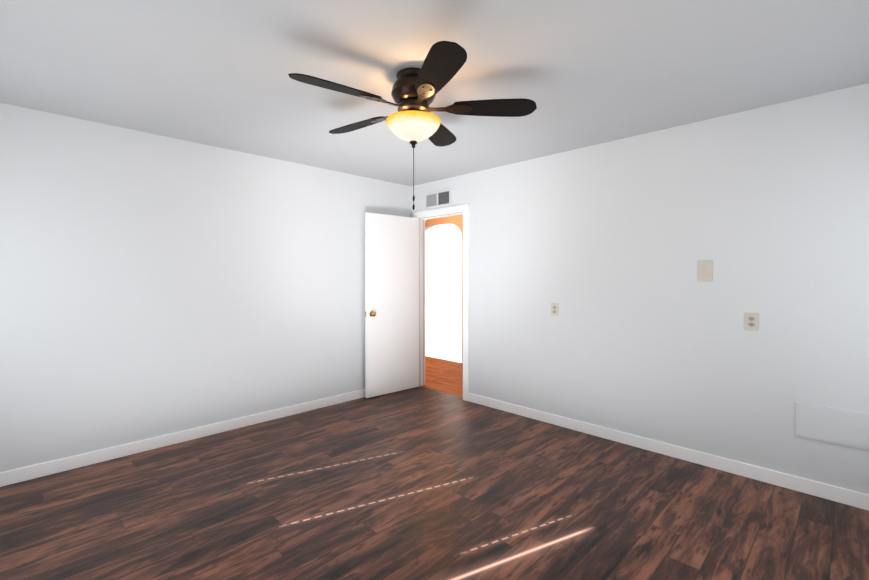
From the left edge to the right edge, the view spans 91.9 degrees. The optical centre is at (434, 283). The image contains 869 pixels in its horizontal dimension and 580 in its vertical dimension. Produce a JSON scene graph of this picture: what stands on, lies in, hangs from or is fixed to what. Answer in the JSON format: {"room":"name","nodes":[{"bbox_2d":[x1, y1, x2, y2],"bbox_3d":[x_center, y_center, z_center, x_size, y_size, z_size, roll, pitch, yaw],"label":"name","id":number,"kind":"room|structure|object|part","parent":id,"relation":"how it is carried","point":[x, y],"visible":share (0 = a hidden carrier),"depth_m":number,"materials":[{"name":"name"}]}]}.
{"room":"empty bedroom","nodes":[
{"label":"empty bedroom","id":0,"kind":"room"},
{"bbox_2d":[0,103,410,472],"bbox_3d":[-1.782,0.058,3.737,0.120,2.440,4.120,1,1,45],"label":"wall","id":1,"kind":"structure","parent":0,"point":[153,285],"depth_m":3.29,"materials":[{"name":"paint"}]},
{"bbox_2d":[0,389,364,486],"bbox_3d":[-1.693,1.232,3.753,0.012,0.090,4.000,1,1,45],"label":"baseboard","id":2,"kind":"structure","parent":1,"relation":"attached to","point":[18,475],"depth_m":3.28,"materials":[{"name":"paint"}]},
{"bbox_2d":[0,343,868,579],"bbox_3d":[-0.160,1.306,3.871,6.820,0.060,6.570,1,1,45],"label":"floor","id":3,"kind":"structure","parent":0,"point":[420,483],"depth_m":2.41,"materials":[{"name":"brown wood"}]},
{"bbox_2d":[0,0,868,185],"bbox_3d":[-0.174,-1.177,2.200,4.540,0.080,4.240,1,1,45],"label":"ceiling","id":4,"kind":"structure","parent":0,"point":[580,73],"depth_m":2.20,"materials":[{"name":"paint"}]},
{"bbox_2d":[288,41,536,209],"bbox_3d":[-0.158,-0.772,2.312,1.270,0.734,1.274,1,1,45],"label":"fan","id":5,"kind":"object","parent":4,"relation":"hanging from","point":[413,121],"visible":1,"depth_m":2.22,"materials":[{"name":"black wood"}]},
{"bbox_3d":[-0.115,-0.582,2.308,0.027,0.354,0.024,1,1,45],"label":"pull chain","id":6,"kind":"part","parent":5,"relation":"part of","materials":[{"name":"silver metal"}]},
{"bbox_3d":[-0.115,-1.059,2.303,0.242,0.160,0.242,1,1,45],"label":"motor","id":7,"kind":"part","parent":5,"relation":"part of","materials":[{"name":"brown metal"}]},
{"bbox_3d":[-0.115,-0.837,2.307,0.300,0.110,0.300,1,1,45],"label":"lamp shade","id":8,"kind":"part","parent":5,"relation":"part of","materials":[{"name":"glass"}]},
{"bbox_2d":[425,224,461,347],"bbox_3d":[1.308,0.002,7.109,4.540,2.440,0.120,1,1,45],"label":"wall","id":9,"kind":"structure","parent":0,"point":[443,273],"depth_m":8.15,"materials":[{"name":"white paint"}]},
{"bbox_2d":[425,295,461,299],"bbox_3d":[1.259,0.288,7.064,4.300,0.070,0.020,1,1,45],"label":"trim","id":10,"kind":"structure","parent":9,"relation":"attached to","point":[444,297],"depth_m":8.13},
{"bbox_2d":[425,214,462,362],"bbox_3d":[0.596,0.014,6.394,4.300,2.440,0.100,1,1,45],"label":"wall","id":11,"kind":"structure","parent":0,"point":[457,220],"depth_m":6.57,"materials":[{"name":"paint"}]},
{"bbox_2d":[411,83,868,494],"bbox_3d":[0.430,0.045,4.527,6.940,2.440,0.120,1,1,45],"label":"wall","id":12,"kind":"structure","parent":0,"point":[607,247],"depth_m":3.02,"materials":[{"name":"paint"}]},
{"bbox_2d":[365,212,418,397],"bbox_3d":[-0.471,0.236,4.823,0.734,2.024,0.035,-1,1,-41],"label":"door leaf","id":13,"kind":"structure","parent":12,"relation":"in","point":[392,301],"depth_m":4.78,"materials":[{"name":"paint"}]},
{"bbox_2d":[365,311,375,316],"bbox_3d":[-0.712,0.333,4.615,0.098,0.064,0.144,-1,1,-41],"label":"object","id":14,"kind":"structure","parent":13,"relation":"attached to","point":[372,313],"depth_m":4.59,"materials":[{"name":"gold metal"}]},
{"bbox_2d":[425,189,450,208],"bbox_3d":[0.036,-0.965,4.809,0.410,0.180,0.012,1,1,45],"label":"air vent","id":15,"kind":"object","parent":12,"relation":"in","point":[438,199],"visible":1,"depth_m":4.80,"materials":[{"name":"metal"}]},
{"bbox_2d":[412,204,468,400],"bbox_3d":[0.097,0.202,4.861,0.890,2.115,0.152,1,1,45],"label":"door frame","id":16,"kind":"structure","parent":12,"relation":"attached to","point":[464,208],"depth_m":4.54,"materials":[{"name":"paint"}]},
{"bbox_2d":[551,303,557,315],"bbox_3d":[1.083,0.235,3.788,0.072,0.116,0.009,1,1,45],"label":"electrical outlet","id":17,"kind":"object","parent":12,"relation":"attached to","point":[554,309],"visible":1,"depth_m":3.79,"materials":[{"name":"beige plastic"}]},
{"bbox_2d":[468,393,868,510],"bbox_3d":[1.561,1.240,3.326,3.375,0.090,0.012,1,1,45],"label":"baseboard","id":18,"kind":"structure","parent":12,"relation":"attached to","point":[828,491],"depth_m":3.00,"materials":[{"name":"paint"}]},
{"bbox_2d":[698,261,712,280],"bbox_3d":[1.906,-0.088,2.960,0.092,0.145,0.012,1,1,45],"label":"switch plate","id":19,"kind":"object","parent":12,"relation":"attached to","point":[705,270],"visible":1,"depth_m":2.96,"materials":[{"name":"beige plastic"}]},
{"bbox_2d":[745,313,758,330],"bbox_3d":[2.097,0.252,2.779,0.072,0.116,0.009,1,1,45],"label":"electrical outlet","id":20,"kind":"object","parent":12,"relation":"attached to","point":[751,321],"visible":1,"depth_m":2.78,"materials":[{"name":"beige plastic"}]},
{"bbox_2d":[795,402,868,450],"bbox_3d":[2.478,0.848,2.406,0.625,0.213,0.012,1,1,45],"label":"access panel","id":21,"kind":"object","parent":12,"relation":"attached to","point":[845,427],"depth_m":2.50,"materials":[{"name":"paint"}]}
]}

